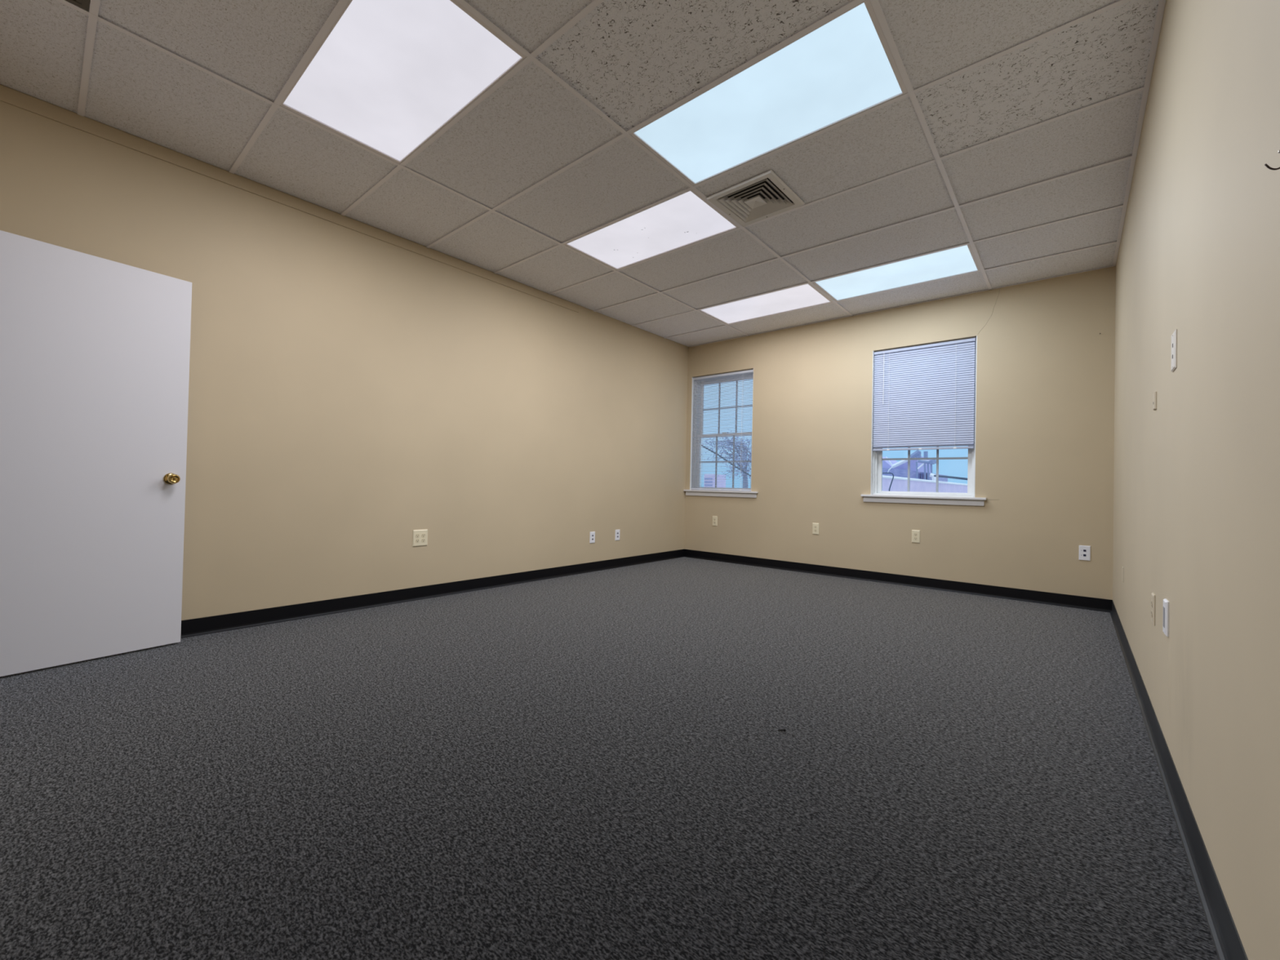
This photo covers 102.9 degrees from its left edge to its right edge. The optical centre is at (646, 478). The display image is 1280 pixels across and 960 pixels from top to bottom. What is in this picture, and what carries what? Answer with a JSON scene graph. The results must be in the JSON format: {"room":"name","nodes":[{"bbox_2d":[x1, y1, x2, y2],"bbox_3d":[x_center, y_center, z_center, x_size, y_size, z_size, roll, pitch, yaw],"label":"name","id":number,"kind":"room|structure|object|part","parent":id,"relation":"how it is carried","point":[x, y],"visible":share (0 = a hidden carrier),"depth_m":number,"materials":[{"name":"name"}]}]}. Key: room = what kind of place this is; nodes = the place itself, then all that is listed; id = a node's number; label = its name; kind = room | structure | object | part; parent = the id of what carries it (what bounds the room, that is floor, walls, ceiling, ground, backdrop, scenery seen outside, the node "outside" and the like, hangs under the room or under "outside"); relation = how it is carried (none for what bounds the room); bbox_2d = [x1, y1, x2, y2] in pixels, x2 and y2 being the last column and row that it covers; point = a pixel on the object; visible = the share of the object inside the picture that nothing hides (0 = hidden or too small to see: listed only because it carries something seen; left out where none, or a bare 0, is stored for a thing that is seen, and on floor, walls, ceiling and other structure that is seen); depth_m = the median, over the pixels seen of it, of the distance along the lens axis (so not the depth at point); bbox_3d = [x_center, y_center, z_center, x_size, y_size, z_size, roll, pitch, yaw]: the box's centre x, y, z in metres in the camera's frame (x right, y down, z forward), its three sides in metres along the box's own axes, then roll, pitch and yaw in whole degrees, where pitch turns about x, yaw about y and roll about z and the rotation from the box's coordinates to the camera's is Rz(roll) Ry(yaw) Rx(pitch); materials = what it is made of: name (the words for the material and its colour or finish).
{"room":"empty office room","nodes":[
{"label":"empty office room","id":0,"kind":"room"},
{"bbox_2d":[0,84,688,620],"bbox_3d":[-1.338,-0.568,4.598,0.120,3.064,6.120,1,-1,40],"label":"wall","id":1,"kind":"structure","parent":0,"point":[352,393],"depth_m":3.65,"materials":[{"name":"beige paint"}]},
{"bbox_2d":[0,84,578,312],"bbox_3d":[-1.961,-1.789,3.738,0.007,0.073,3.945,1,-1,40],"label":"trim","id":2,"kind":"structure","parent":1,"relation":"attached to","point":[8,95],"depth_m":3.10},
{"bbox_2d":[412,528,427,546],"bbox_3d":[-1.769,0.465,3.995,0.008,0.128,0.118,1,-1,40],"label":"power outlet","id":3,"kind":"object","parent":1,"relation":"attached to","point":[420,537],"visible":1,"depth_m":3.99,"materials":[{"name":"beige plastic"}]},
{"bbox_2d":[180,549,684,638],"bbox_3d":[-1.387,0.911,4.452,0.016,0.100,5.900,1,-1,40],"label":"baseboard","id":4,"kind":"structure","parent":1,"relation":"attached to","point":[238,620],"depth_m":3.79,"materials":[{"name":"black plastic"}]},
{"bbox_2d":[589,531,595,543],"bbox_3d":[-0.573,0.627,5.430,0.007,0.120,0.074,1,-1,40],"label":"data plate","id":5,"kind":"object","parent":1,"relation":"attached to","point":[592,538],"visible":1,"depth_m":5.42,"materials":[{"name":"white plastic"}]},
{"bbox_2d":[614,529,619,540],"bbox_3d":[-0.322,0.634,5.730,0.007,0.120,0.074,1,-1,40],"label":"data plate","id":6,"kind":"object","parent":1,"relation":"attached to","point":[617,531],"visible":1,"depth_m":5.72,"materials":[{"name":"white plastic"}]},
{"bbox_2d":[0,0,1165,346],"bbox_3d":[0.297,-1.883,3.193,4.370,0.201,6.200,1,-1,40],"label":"ceiling","id":7,"kind":"structure","parent":0,"point":[1014,137],"depth_m":2.66,"materials":[{"name":"tile"}]},
{"bbox_2d":[66,0,89,11],"bbox_3d":[-1.908,-1.870,1.457,1.190,0.034,0.483,1,-1,40],"label":"ceiling vent","id":8,"kind":"object","parent":7,"relation":"in","point":[84,4],"visible":1,"depth_m":1.99,"materials":[{"name":"brown"}]},
{"bbox_2d":[280,0,526,164],"bbox_3d":[-1.158,-1.875,2.354,1.194,0.099,0.585,1,-1,40],"label":"ceiling light","id":9,"kind":"object","parent":7,"relation":"attached to","point":[387,76],"visible":0.77,"depth_m":2.29,"materials":[{"name":"white plastic"}]},
{"bbox_2d":[564,189,738,270],"bbox_3d":[0.014,-1.833,3.757,1.194,0.099,0.585,1,-1,40],"label":"ceiling light","id":10,"kind":"object","parent":7,"relation":"attached to","point":[685,219],"visible":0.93,"depth_m":3.70,"materials":[{"name":"white plastic"}]},
{"bbox_2d":[705,169,804,226],"bbox_3d":[0.698,-1.782,3.257,0.456,0.045,0.456,1,-1,41],"label":"ceiling vent","id":11,"kind":"object","parent":7,"relation":"in","point":[761,197],"visible":1,"depth_m":3.25,"materials":[{"name":"white metal"}]},
{"bbox_3d":[0.698,-1.766,3.257,0.106,0.013,0.106,1,-1,41],"label":"plate","id":12,"kind":"part","parent":11,"relation":"part of","materials":[{"name":"white metal"}]},
{"bbox_2d":[698,283,832,324],"bbox_3d":[1.185,-1.791,5.160,1.194,0.099,0.585,1,-1,40],"label":"ceiling light","id":13,"kind":"object","parent":7,"relation":"attached to","point":[806,295],"visible":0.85,"depth_m":5.13,"materials":[{"name":"white plastic"}]},
{"bbox_2d":[630,0,907,186],"bbox_3d":[0.558,-1.837,2.508,1.194,0.099,0.585,1,-1,40],"label":"ceiling light","id":14,"kind":"object","parent":7,"relation":"attached to","point":[844,68],"visible":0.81,"depth_m":2.42,"materials":[{"name":"white plastic"}]},
{"bbox_2d":[813,244,980,301],"bbox_3d":[2.121,-1.781,4.379,1.194,0.099,0.585,1,-1,40],"label":"ceiling light","id":15,"kind":"object","parent":7,"relation":"attached to","point":[959,260],"visible":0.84,"depth_m":4.34,"materials":[{"name":"white plastic"}]},
{"bbox_2d":[0,556,1218,959],"bbox_3d":[-0.244,1.012,2.582,4.370,0.100,7.300,1,-1,40],"label":"floor","id":16,"kind":"structure","parent":0,"point":[598,765],"depth_m":1.59,"materials":[{"name":"grey carpet"}]},
{"bbox_2d":[684,266,1115,599],"bbox_3d":[2.198,-0.483,5.486,4.170,3.064,0.221,1,-1,40],"label":"wall","id":17,"kind":"structure","parent":0,"point":[1046,369],"depth_m":4.75,"materials":[{"name":"brown paint"}]},
{"bbox_2d":[711,515,717,526],"bbox_3d":[0.861,0.535,6.425,0.073,0.124,0.008,1,-1,40],"label":"power outlet","id":18,"kind":"object","parent":17,"relation":"attached to","point":[714,517],"visible":1,"depth_m":6.42,"materials":[{"name":"beige plastic"}]},
{"bbox_2d":[683,368,758,497],"bbox_3d":[0.991,-0.550,6.467,1.056,1.556,0.257,1,-1,40],"label":"window","id":19,"kind":"structure","parent":17,"relation":"in","point":[695,465],"depth_m":6.63,"materials":[{"name":"white plastic"}]},
{"bbox_3d":[0.929,0.161,6.402,1.056,0.021,0.112,1,-1,40],"label":"sill","id":20,"kind":"part","parent":19,"relation":"part of","materials":[{"name":"white wood"}]},
{"bbox_2d":[691,369,753,491],"bbox_3d":[0.947,-0.584,6.431,0.885,1.465,0.031,1,-1,40],"label":"mini blind","id":21,"kind":"object","parent":19,"relation":"attached to","point":[748,371],"visible":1,"depth_m":6.40,"materials":[{"name":"white plastic"}]},
{"bbox_3d":[0.723,-0.581,6.618,0.002,1.429,0.031,1,-1,40],"label":"ladder cord","id":22,"kind":"part","parent":21,"relation":"part of","materials":[{"name":"white fabric"}]},
{"bbox_3d":[0.932,0.138,6.421,0.881,0.020,0.024,1,-1,40],"label":"rail","id":23,"kind":"part","parent":21,"relation":"part of","materials":[{"name":"white plastic"}]},
{"bbox_3d":[0.962,-1.304,6.439,0.885,0.026,0.028,1,-1,40],"label":"head rail","id":24,"kind":"part","parent":21,"relation":"part of","materials":[{"name":"white plastic"}]},
{"bbox_3d":[1.171,-0.576,6.243,0.002,1.429,0.031,1,-1,40],"label":"ladder cord","id":25,"kind":"part","parent":21,"relation":"part of","materials":[{"name":"white fabric"}]},
{"bbox_3d":[1.000,-0.221,6.499,0.825,0.710,0.034,1,-1,40],"label":"sash","id":26,"kind":"part","parent":19,"relation":"part of","materials":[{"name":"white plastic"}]},
{"bbox_3d":[1.045,-0.915,6.544,0.825,0.755,0.034,1,-1,40],"label":"sash","id":27,"kind":"part","parent":19,"relation":"part of","materials":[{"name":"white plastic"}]},
{"bbox_2d":[812,522,818,534],"bbox_3d":[1.855,0.550,5.594,0.073,0.124,0.008,1,-1,40],"label":"power outlet","id":28,"kind":"object","parent":17,"relation":"attached to","point":[815,526],"visible":1,"depth_m":5.59,"materials":[{"name":"beige plastic"}]},
{"bbox_2d":[684,549,1111,612],"bbox_3d":[2.092,0.996,5.378,4.170,0.100,0.016,1,-1,40],"label":"baseboard","id":29,"kind":"structure","parent":17,"relation":"attached to","point":[1024,595],"depth_m":4.91,"materials":[{"name":"black plastic"}]},
{"bbox_2d":[911,529,919,542],"bbox_3d":[2.617,0.563,4.957,0.073,0.124,0.008,1,-1,40],"label":"power outlet","id":30,"kind":"object","parent":17,"relation":"attached to","point":[915,533],"visible":1,"depth_m":4.96,"materials":[{"name":"beige plastic"}]},
{"bbox_2d":[860,336,986,506],"bbox_3d":[2.721,-0.532,5.021,1.083,1.556,0.257,1,-1,40],"label":"window","id":31,"kind":"structure","parent":17,"relation":"in","point":[877,495],"depth_m":4.96,"materials":[{"name":"white plastic"}]},
{"bbox_3d":[2.660,0.180,4.956,1.083,0.021,0.112,1,-1,40],"label":"sill","id":32,"kind":"part","parent":31,"relation":"part of","materials":[{"name":"white"}]},
{"bbox_2d":[872,337,975,450],"bbox_3d":[2.682,-0.789,4.981,0.885,1.018,0.040,1,-1,40],"label":"mini blind","id":33,"kind":"object","parent":31,"relation":"attached to","point":[925,418],"visible":1,"depth_m":4.96,"materials":[{"name":"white plastic"}]},
{"bbox_3d":[2.461,-0.786,5.172,0.002,0.982,0.031,1,-1,40],"label":"ladder cord","id":34,"kind":"part","parent":33,"relation":"part of","materials":[{"name":"white fabric"}]},
{"bbox_3d":[2.675,-0.290,4.979,0.881,0.020,0.024,1,-1,40],"label":"rail","id":35,"kind":"part","parent":33,"relation":"part of","materials":[{"name":"white plastic"}]},
{"bbox_3d":[2.696,-1.285,4.991,0.885,0.026,0.028,1,-1,40],"label":"head rail","id":36,"kind":"part","parent":33,"relation":"part of","materials":[{"name":"white plastic"}]},
{"bbox_3d":[2.909,-0.781,4.798,0.002,0.982,0.031,1,-1,40],"label":"ladder cord","id":37,"kind":"part","parent":33,"relation":"part of","materials":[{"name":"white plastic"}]},
{"bbox_3d":[2.737,-0.202,5.048,0.836,0.710,0.034,1,-1,40],"label":"sash","id":38,"kind":"part","parent":31,"relation":"part of","materials":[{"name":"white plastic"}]},
{"bbox_3d":[2.782,-0.896,5.092,0.836,0.755,0.034,1,-1,40],"label":"sash","id":39,"kind":"part","parent":31,"relation":"part of","materials":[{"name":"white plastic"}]},
{"bbox_2d":[1079,545,1090,560],"bbox_3d":[3.572,0.608,4.159,0.072,0.120,0.007,1,-1,40],"label":"data plate","id":40,"kind":"object","parent":17,"relation":"attached to","point":[1084,551],"visible":1,"depth_m":4.16,"materials":[{"name":"white plastic"}]},
{"bbox_2d":[1112,0,1279,959],"bbox_3d":[1.952,-0.533,1.849,0.124,3.064,6.120,1,-1,40],"label":"wall","id":41,"kind":"structure","parent":0,"point":[1197,475],"depth_m":1.19,"materials":[{"name":"beige paint"}]},
{"bbox_2d":[1121,566,1123,582],"bbox_3d":[3.020,0.609,3.236,0.005,0.095,0.060,1,-1,40],"label":"data plate","id":42,"kind":"object","parent":41,"relation":"attached to","point":[1122,566],"visible":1,"depth_m":3.22,"materials":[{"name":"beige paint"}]},
{"bbox_2d":[1151,592,1155,625],"bbox_3d":[1.995,0.513,2.010,0.008,0.118,0.072,1,-1,40],"label":"power outlet","id":43,"kind":"object","parent":41,"relation":"attached to","point":[1153,595],"visible":1,"depth_m":1.99,"materials":[{"name":"beige paint"}]},
{"bbox_2d":[1152,391,1156,410],"bbox_3d":[2.010,-0.306,2.018,0.007,0.068,0.046,1,-1,40],"label":"phone jack","id":44,"kind":"object","parent":41,"relation":"attached to","point":[1154,403],"visible":1,"depth_m":2.00,"materials":[{"name":"beige paint"}]},
{"bbox_2d":[1162,598,1168,636],"bbox_3d":[1.760,0.470,1.730,0.009,0.116,0.070,1,-1,40],"label":"data plate","id":45,"kind":"object","parent":41,"relation":"attached to","point":[1166,603],"visible":1,"depth_m":1.71,"materials":[{"name":"white plastic"}]},
{"bbox_2d":[1170,328,1177,372],"bbox_3d":[1.704,-0.412,1.649,0.006,0.122,0.078,1,-1,40],"label":"data plate","id":46,"kind":"object","parent":41,"relation":"attached to","point":[1174,337],"visible":1,"depth_m":1.63,"materials":[{"name":"beige plastic"}]},
{"bbox_2d":[1110,600,1248,959],"bbox_3d":[1.800,0.945,1.789,0.016,0.100,5.900,1,-1,40],"label":"baseboard","id":47,"kind":"structure","parent":41,"relation":"attached to","point":[1228,944],"depth_m":1.35,"materials":[{"name":"black plastic"}]},
{"bbox_2d":[1264,150,1279,169],"bbox_3d":[0.947,-0.497,0.762,0.032,0.070,0.016,1,-1,40],"label":"wall hook","id":48,"kind":"object","parent":41,"relation":"attached to","point":[1267,166],"visible":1,"depth_m":0.77,"materials":[{"name":"silver metal"}]},
{"bbox_3d":[0.946,-0.473,0.762,0.030,0.022,0.002,1,-1,40],"label":"hook arm","id":49,"kind":"part","parent":48,"relation":"part of","materials":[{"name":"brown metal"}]},
{"label":"outside","id":50,"kind":"structure","parent":0,"visible":0},
{"bbox_3d":[37.795,6.262,67.029,140.000,0.200,139.400,1,-1,40],"label":"ground","id":51,"kind":"structure","parent":50,"visible":0},
{"bbox_2d":[701,431,751,488],"bbox_3d":[3.897,1.356,22.125,3.107,7.074,3.459,1,-1,40],"label":"tree","id":52,"kind":"object","parent":51,"relation":"on","point":[739,444],"visible":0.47,"depth_m":21.82,"materials":[{"name":"blue plant"}]},
{"bbox_2d":[701,444,751,476],"bbox_3d":[3.756,1.613,19.618,5.173,6.511,0.060,1,-1,40],"label":"cable","id":53,"kind":"object","parent":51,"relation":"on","point":[701,445],"visible":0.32,"depth_m":20.27,"materials":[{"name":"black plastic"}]},
{"bbox_2d":[882,454,947,481],"bbox_3d":[18.053,1.875,34.973,3.494,6.946,6.100,1,-1,40],"label":"building","id":54,"kind":"structure","parent":51,"relation":"on","point":[900,468],"depth_m":32.86,"materials":[{"name":"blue stone"}]},
{"bbox_2d":[910,449,936,480],"bbox_3d":[16.948,0.756,31.303,1.542,5.078,0.400,1,-1,40],"label":"stair","id":55,"kind":"structure","parent":51,"relation":"on","point":[917,454],"depth_m":31.21,"materials":[{"name":"blue"}]},
{"bbox_3d":[16.701,1.128,31.498,0.180,4.329,0.100,1,-1,40],"label":"post","id":56,"kind":"part","parent":55,"relation":"part of","materials":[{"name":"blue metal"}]},
{"bbox_3d":[17.039,1.118,31.215,0.178,4.290,0.100,1,-1,40],"label":"post","id":57,"kind":"part","parent":55,"relation":"part of","materials":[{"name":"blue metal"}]},
{"bbox_3d":[17.171,1.114,31.105,0.177,4.275,0.100,1,-1,40],"label":"post","id":58,"kind":"part","parent":55,"relation":"part of","materials":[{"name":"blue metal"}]},
{"bbox_2d":[882,475,967,495],"bbox_3d":[11.370,2.572,23.618,4.816,4.990,17.869,1,-1,42],"label":"building","id":59,"kind":"structure","parent":51,"relation":"on","point":[899,483],"depth_m":18.62,"materials":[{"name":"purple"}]},
{"bbox_3d":[4.200,2.941,28.852,12.000,4.081,8.000,1,-1,40],"label":"building","id":60,"kind":"object","parent":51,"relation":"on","visible":0},
{"bbox_2d":[703,475,725,487],"bbox_3d":[3.471,0.320,25.870,0.559,1.054,1.230,1,-1,40],"label":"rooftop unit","id":61,"kind":"object","parent":60,"relation":"on","point":[705,485],"visible":0.26,"depth_m":25.51,"materials":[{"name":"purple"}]},
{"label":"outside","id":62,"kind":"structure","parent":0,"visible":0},
{"bbox_2d":[882,472,893,491],"bbox_3d":[6.402,0.627,13.528,0.283,1.572,0.028,1,-1,40],"label":"mast","id":63,"kind":"object","parent":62,"point":[882,473],"visible":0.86,"depth_m":13.49,"materials":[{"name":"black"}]},
{"bbox_3d":[-1.691,-0.623,0.829,4.170,3.064,0.120,1,-1,40],"label":"wall","id":64,"kind":"structure","parent":0,"visible":0},
{"bbox_2d":[0,230,191,676],"bbox_3d":[-2.816,-0.105,2.462,0.156,2.003,0.918,1,-1,31],"label":"door","id":65,"kind":"structure","parent":64,"relation":"in","point":[95,351],"depth_m":2.52,"materials":[{"name":"white"}]},
{"bbox_3d":[-2.563,0.002,2.766,0.036,0.052,0.052,1,-1,31],"label":"knob","id":66,"kind":"part","parent":65,"relation":"part of","materials":[{"name":"gold metal"}]},
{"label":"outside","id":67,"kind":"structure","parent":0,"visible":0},
{"bbox_2d":[933,475,967,479],"bbox_3d":[11.670,-0.001,18.971,0.296,0.449,7.535,1,-1,18],"label":"cable","id":68,"kind":"object","parent":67,"point":[940,476],"visible":0.59,"depth_m":20.04,"materials":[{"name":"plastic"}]}
]}

